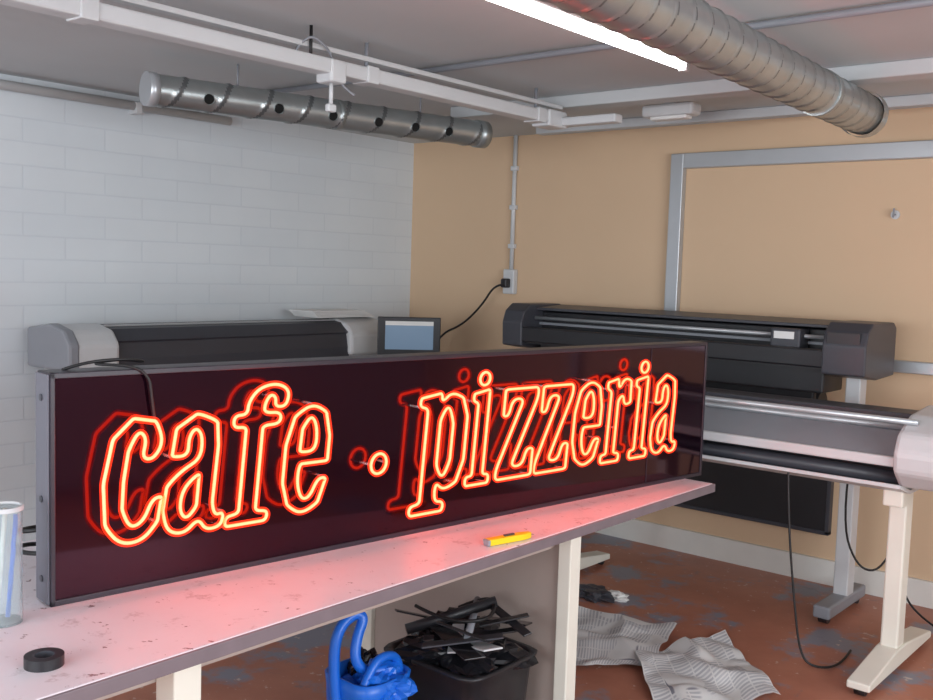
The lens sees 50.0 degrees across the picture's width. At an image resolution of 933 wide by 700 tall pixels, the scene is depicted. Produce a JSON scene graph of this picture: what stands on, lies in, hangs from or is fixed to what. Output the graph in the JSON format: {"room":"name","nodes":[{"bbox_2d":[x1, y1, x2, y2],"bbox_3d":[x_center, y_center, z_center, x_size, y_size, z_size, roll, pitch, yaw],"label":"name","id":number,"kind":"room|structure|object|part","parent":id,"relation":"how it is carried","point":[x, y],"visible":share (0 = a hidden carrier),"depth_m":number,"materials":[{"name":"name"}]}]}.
{"room":"sign making workshop","nodes":[
{"label":"sign making workshop","id":0,"kind":"room"},
{"bbox_2d":[0,74,413,540],"bbox_3d":[-2.971,-0.066,4.191,0.150,2.460,8.110,6,6,40],"label":"wall","id":1,"kind":"structure","parent":0,"point":[109,215],"depth_m":5.58,"materials":[{"name":"white brick"}]},
{"bbox_2d":[0,79,231,125],"bbox_3d":[-2.852,-1.215,4.020,0.075,0.064,4.600,6,6,40],"label":"pipe","id":2,"kind":"object","parent":1,"relation":"attached to","point":[135,108],"visible":0.92,"depth_m":5.17,"materials":[{"name":"grey plastic"}]},
{"bbox_2d":[0,0,932,142],"bbox_3d":[-0.046,-1.053,1.684,7.680,0.100,8.110,6,6,40],"label":"ceiling","id":3,"kind":"structure","parent":0,"point":[417,34],"depth_m":3.94,"materials":[{"name":"paint"}]},
{"bbox_2d":[0,0,621,129],"bbox_3d":[-0.923,-0.997,3.043,0.410,0.290,4.760,6,6,40],"label":"track","id":4,"kind":"object","parent":3,"relation":"hanging from","point":[330,71],"visible":1,"depth_m":3.63,"materials":[{"name":"white metal"}]},
{"bbox_3d":[-0.566,-1.115,3.638,0.012,0.130,0.012,6,6,40],"label":"black rod","id":5,"kind":"part","parent":4,"relation":"part of","materials":[{"name":"metal"}]},
{"bbox_3d":[-0.510,-0.968,3.769,0.016,0.080,0.016,6,6,40],"label":"spot stem","id":6,"kind":"part","parent":4,"relation":"part of","materials":[{"name":"grey plastic"}]},
{"bbox_3d":[-1.051,-1.086,3.106,0.040,0.020,4.700,6,6,40],"label":"rail","id":7,"kind":"part","parent":4,"relation":"part of","materials":[{"name":"grey plastic"}]},
{"bbox_2d":[139,64,492,147],"bbox_3d":[-0.618,-1.152,4.697,1.805,0.231,0.146,-2,6,-38],"label":"ventilation duct","id":8,"kind":"object","parent":3,"relation":"attached to","point":[155,89],"visible":0.98,"depth_m":4.54,"materials":[{"name":"metal"}]},
{"bbox_3d":[-1.004,-1.205,4.393,0.010,0.100,0.010,-2,6,-38],"label":"hanger rod","id":9,"kind":"part","parent":8,"relation":"part of","materials":[{"name":"grey plastic"}]},
{"bbox_2d":[487,0,689,71],"bbox_3d":[0.328,-1.071,3.205,0.090,0.090,1.620,6,6,40],"label":"lamp","id":10,"kind":"object","parent":3,"relation":"attached to","point":[548,12],"visible":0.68,"depth_m":3.26,"materials":[{"name":"grey plastic"}]},
{"bbox_2d":[678,62,689,71],"bbox_3d":[0.828,-1.079,3.804,0.036,0.040,0.030,6,6,40],"label":"socket","id":11,"kind":"object","parent":10,"relation":"attached to","point":[686,66],"depth_m":3.79,"materials":[{"name":"grey plastic"}]},
{"bbox_2d":[271,0,932,92],"bbox_3d":[1.194,-1.066,3.171,7.380,0.026,0.026,6,6,40],"label":"conduit","id":12,"kind":"object","parent":3,"relation":"attached to","point":[910,4],"depth_m":3.72,"materials":[{"name":"white metal"}]},
{"bbox_2d":[642,101,700,121],"bbox_3d":[1.004,-1.182,4.904,0.280,0.105,0.100,6,6,40],"label":"fitting","id":13,"kind":"object","parent":3,"relation":"attached to","point":[670,111],"depth_m":4.86,"materials":[{"name":"white plastic"}]},
{"bbox_2d":[450,57,932,119],"bbox_3d":[2.287,-1.047,3.484,6.100,0.060,0.120,6,6,40],"label":"beam","id":14,"kind":"structure","parent":3,"relation":"attached to","point":[922,68],"depth_m":4.50,"materials":[{"name":"paint"}]},
{"bbox_2d":[539,0,888,137],"bbox_3d":[0.545,-0.917,2.763,0.192,0.197,3.834,5,6,37],"label":"ventilation duct","id":15,"kind":"object","parent":3,"relation":"attached to","point":[700,34],"visible":1,"depth_m":3.04,"materials":[{"name":"metal"}]},
{"bbox_2d":[536,93,932,135],"bbox_3d":[2.775,-1.085,4.065,6.100,0.050,0.080,6,6,40],"label":"batten","id":16,"kind":"object","parent":3,"relation":"attached to","point":[919,100],"visible":0.55,"depth_m":5.20,"materials":[{"name":"paint"}]},
{"bbox_2d":[105,532,932,699],"bbox_3d":[-0.126,1.497,1.893,7.680,0.100,8.110,6,6,40],"label":"floor","id":17,"kind":"structure","parent":0,"point":[705,597],"depth_m":4.47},
{"bbox_2d":[27,317,377,369],"bbox_3d":[-1.338,0.461,5.659,0.520,1.273,2.150,6,6,40],"label":"large format plotter","id":18,"kind":"object","parent":17,"relation":"on","point":[52,345],"visible":0.45,"depth_m":5.29,"materials":[{"name":"grey plastic"}]},
{"bbox_3d":[-1.992,-0.018,4.816,0.408,0.223,0.060,6,6,40],"label":"trim","id":19,"kind":"part","parent":18,"relation":"part of","materials":[{"name":"grey plastic"}]},
{"bbox_3d":[-1.342,-0.120,5.584,0.340,0.082,1.580,6,6,40],"label":"lid","id":20,"kind":"part","parent":18,"relation":"part of","materials":[{"name":"grey plastic"}]},
{"bbox_2d":[289,309,373,317],"bbox_3d":[-0.831,-0.228,6.201,0.260,0.043,0.550,6,6,40],"label":"paper stack","id":21,"kind":"object","parent":18,"relation":"on","point":[314,313],"visible":1,"depth_m":6.08,"materials":[{"name":"white paper"}]},
{"bbox_2d":[0,479,714,699],"bbox_3d":[-0.556,0.954,2.966,1.028,0.780,3.547,6,6,40],"label":"workbench","id":22,"kind":"object","parent":17,"relation":"on","point":[112,645],"visible":0.59,"depth_m":2.59,"materials":[{"name":"white laminate"}]},
{"bbox_2d":[0,501,23,627],"bbox_3d":[-1.030,0.475,2.222,0.086,0.265,0.086,6,6,40],"label":"drinking glass","id":23,"kind":"object","parent":22,"relation":"on","point":[11,524],"visible":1,"depth_m":2.20,"materials":[{"name":"white"}]},
{"bbox_2d":[23,525,35,555],"bbox_3d":[-1.107,0.497,2.654,0.189,0.138,0.162,6,6,40],"label":"lead","id":24,"kind":"object","parent":22,"relation":"on","point":[28,529],"visible":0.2,"depth_m":2.58,"materials":[{"name":"rubber"}]},
{"bbox_2d":[23,647,64,672],"bbox_3d":[-0.847,0.621,2.004,0.076,0.022,0.076,6,6,40],"label":"tape roll","id":25,"kind":"object","parent":22,"relation":"on","point":[47,659],"visible":1,"depth_m":1.99,"materials":[{"name":"black plastic"}]},
{"bbox_3d":[-0.636,1.029,2.204,0.070,0.750,0.070,6,6,40],"label":"leg","id":26,"kind":"part","parent":22,"relation":"part of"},
{"bbox_3d":[-0.369,0.897,3.912,0.060,0.750,0.060,6,6,40],"label":"leg","id":27,"kind":"part","parent":22,"relation":"part of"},
{"bbox_2d":[35,341,707,606],"bbox_3d":[-0.005,0.270,3.209,2.641,0.577,0.142,-3,6,-43],"label":"sign","id":28,"kind":"object","parent":22,"relation":"on","point":[147,476],"visible":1,"depth_m":2.82,"materials":[{"name":"grey plastic"}]},
{"bbox_3d":[-0.993,0.324,2.341,0.004,0.542,0.077,-3,6,-43],"label":"panel","id":29,"kind":"part","parent":28,"relation":"part of","materials":[{"name":"grey metal"}]},
{"bbox_3d":[-0.016,0.912,3.617,0.860,0.710,0.020,6,6,40],"label":"panel","id":30,"kind":"part","parent":22,"relation":"part of","materials":[{"name":"grey wood"}]},
{"bbox_2d":[483,531,533,545],"bbox_3d":[0.132,0.566,3.022,0.190,0.024,0.032,-2,6,-38],"label":"utility knife","id":31,"kind":"object","parent":22,"relation":"on","point":[518,536],"visible":1,"depth_m":3.00,"materials":[{"name":"yellow plastic"}]},
{"bbox_3d":[0.332,0.967,3.328,0.050,0.750,0.060,6,6,40],"label":"leg","id":32,"kind":"part","parent":22,"relation":"part of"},
{"bbox_2d":[325,612,417,699],"bbox_3d":[-0.293,1.063,3.041,0.271,0.566,0.255,6,6,40],"label":"tote bag","id":33,"kind":"object","parent":17,"relation":"on","point":[366,675],"visible":0.99,"depth_m":2.98,"materials":[{"name":"plastic"}]},
{"bbox_3d":[-0.326,0.915,3.007,0.183,0.268,0.071,0,5,-24],"label":"handle","id":34,"kind":"part","parent":33,"relation":"part of","materials":[{"name":"blue plastic"}]},
{"bbox_3d":[-0.252,0.960,3.015,0.033,0.102,0.196,5,6,36],"label":"handle","id":35,"kind":"part","parent":33,"relation":"part of","materials":[{"name":"blue plastic"}]},
{"bbox_2d":[384,596,538,699],"bbox_3d":[-0.014,1.076,3.285,0.500,0.517,0.468,6,6,40],"label":"trash bin","id":36,"kind":"object","parent":17,"relation":"on","point":[458,653],"visible":0.98,"depth_m":3.18,"materials":[{"name":"black plastic"}]},
{"bbox_2d":[579,583,628,602],"bbox_3d":[0.644,1.195,4.920,0.318,0.054,0.173,4,5,24],"label":"rag","id":37,"kind":"object","parent":17,"relation":"on","point":[594,593],"visible":0.94,"depth_m":4.88,"materials":[{"name":"fabric"}]},
{"bbox_2d":[576,606,676,665],"bbox_3d":[0.679,1.252,4.339,0.469,0.032,0.744,3,5,10],"label":"newspaper","id":38,"kind":"object","parent":17,"relation":"on","point":[603,638],"visible":0.94,"depth_m":4.35,"materials":[{"name":"grey paper"}]},
{"bbox_2d":[502,303,895,623],"bbox_3d":[1.123,0.497,5.355,2.065,1.405,0.500,6,6,40],"label":"printer","id":39,"kind":"object","parent":17,"relation":"on","point":[785,356],"visible":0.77,"depth_m":4.89,"materials":[{"name":"grey plastic"}]},
{"bbox_3d":[1.062,-0.122,5.254,1.745,0.020,0.020,6,6,40],"label":"carriage rail","id":40,"kind":"part","parent":39,"relation":"part of","materials":[{"name":"metal"}]},
{"bbox_3d":[1.093,-0.092,5.295,1.745,0.015,0.020,6,6,40],"label":"timing rail","id":41,"kind":"part","parent":39,"relation":"part of","materials":[{"name":"grey plastic"}]},
{"bbox_3d":[1.714,-0.048,4.545,0.150,0.060,0.008,6,6,40],"label":"control panel","id":42,"kind":"part","parent":39,"relation":"part of","materials":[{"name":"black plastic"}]},
{"bbox_3d":[1.842,0.647,4.806,0.070,1.100,0.090,6,6,40],"label":"stand post","id":43,"kind":"part","parent":39,"relation":"part of","materials":[{"name":"grey plastic"}]},
{"bbox_2d":[635,630,780,699],"bbox_3d":[0.922,1.280,4.016,0.504,0.045,0.836,2,5,-3],"label":"newspaper","id":44,"kind":"object","parent":17,"relation":"on","point":[699,668],"visible":1,"depth_m":3.97,"materials":[{"name":"grey paper"}]},
{"bbox_2d":[580,387,932,695],"bbox_3d":[1.180,0.713,4.614,2.370,1.098,0.820,6,6,40],"label":"printer","id":45,"kind":"object","parent":17,"relation":"on","point":[888,449],"visible":0.52,"depth_m":4.10,"materials":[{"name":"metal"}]},
{"bbox_2d":[702,454,918,493],"bbox_3d":[1.105,0.476,4.559,1.770,0.055,0.340,6,6,40],"label":"tray","id":46,"kind":"object","parent":45,"relation":"on","point":[889,484],"depth_m":4.12,"materials":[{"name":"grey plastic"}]},
{"bbox_3d":[1.191,0.202,4.629,1.770,0.025,0.160,6,6,40],"label":"rail","id":47,"kind":"part","parent":45,"relation":"part of","materials":[{"name":"grey plastic"}]},
{"bbox_3d":[1.046,0.212,4.424,1.810,0.024,0.024,6,6,40],"label":"guide rod","id":48,"kind":"part","parent":45,"relation":"part of","materials":[{"name":"metal"}]},
{"bbox_3d":[1.772,0.882,4.115,0.070,0.760,0.090,6,6,40],"label":"leg","id":49,"kind":"part","parent":45,"relation":"part of","materials":[{"name":"white metal"}]},
{"bbox_2d":[787,472,932,668],"bbox_3d":[1.818,0.846,4.422,1.129,0.896,0.434,0,5,-20],"label":"power cable","id":50,"kind":"object","parent":17,"relation":"on","point":[788,473],"visible":0.73,"depth_m":4.13,"materials":[{"name":"rubber"}]},
{"bbox_3d":[-0.278,0.585,6.038,0.540,1.030,0.540,6,6,40],"label":"cabinet","id":51,"kind":"object","parent":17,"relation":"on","visible":0},
{"bbox_2d":[377,316,440,354],"bbox_3d":[-0.325,-0.055,5.899,0.380,0.265,0.260,1,5,-10],"label":"monitor","id":52,"kind":"object","parent":51,"relation":"on","point":[395,335],"visible":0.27,"depth_m":6.00,"materials":[{"name":"blue glass"}]},
{"bbox_2d":[409,107,932,580],"bbox_3d":[2.526,0.058,4.788,7.530,2.460,0.150,6,6,40],"label":"wall","id":53,"kind":"structure","parent":0,"point":[816,240],"depth_m":5.62,"materials":[{"name":"beige paint"}]},
{"bbox_2d":[440,135,518,338],"bbox_3d":[0.041,-0.665,6.541,0.603,1.463,0.107,3,5,14],"label":"wall socket","id":54,"kind":"object","parent":53,"relation":"attached to","point":[509,280],"visible":0.94,"depth_m":6.47,"materials":[{"name":"grey plastic"}]},
{"bbox_2d":[664,154,686,310],"bbox_3d":[1.184,-0.227,5.768,0.080,1.784,0.047,6,6,40],"label":"channel","id":55,"kind":"object","parent":53,"relation":"attached to","point":[678,173],"visible":0.52,"depth_m":5.71,"materials":[{"name":"metal"}]},
{"bbox_2d":[674,504,830,535],"bbox_3d":[1.533,0.923,5.541,0.960,0.020,0.045,6,6,40],"label":"frame","id":56,"kind":"object","parent":53,"relation":"attached to","point":[677,505],"visible":0.56,"depth_m":5.48,"materials":[{"name":"grey plastic"}]},
{"bbox_2d":[680,461,827,530],"bbox_3d":[1.538,0.699,5.521,0.920,0.440,0.030,6,6,40],"label":"panel","id":57,"kind":"object","parent":53,"relation":"attached to","point":[760,494],"visible":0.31,"depth_m":5.44,"materials":[{"name":"black plastic"}]},
{"bbox_2d":[596,519,932,608],"bbox_3d":[2.376,1.216,4.864,7.380,0.130,0.025,6,6,40],"label":"baseboard","id":58,"kind":"structure","parent":53,"relation":"attached to","point":[774,560],"depth_m":5.51,"materials":[{"name":"paint"}]},
{"bbox_2d":[679,140,932,168],"bbox_3d":[2.495,-0.947,4.631,3.430,0.085,0.045,6,6,40],"label":"channel","id":59,"kind":"object","parent":53,"relation":"attached to","point":[921,149],"visible":1,"depth_m":5.18,"materials":[{"name":"metal"}]},
{"bbox_2d":[824,481,833,533],"bbox_3d":[1.900,0.735,5.223,0.020,0.460,0.045,6,6,40],"label":"frame","id":60,"kind":"object","parent":53,"relation":"attached to","point":[830,485],"visible":0.56,"depth_m":5.22,"materials":[{"name":"grey plastic"}]},
{"bbox_2d":[891,208,899,218],"bbox_3d":[2.123,-0.676,4.961,0.044,0.052,0.040,6,6,40],"label":"wall hook","id":61,"kind":"object","parent":53,"relation":"attached to","point":[895,214],"visible":1,"depth_m":4.96,"materials":[{"name":"grey plastic"}]},
{"bbox_2d":[894,360,932,375],"bbox_3d":[2.780,0.143,4.453,2.600,0.060,0.045,6,6,40],"label":"channel","id":62,"kind":"object","parent":53,"relation":"attached to","point":[900,366],"visible":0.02,"depth_m":4.91,"materials":[{"name":"metal"}]}
]}

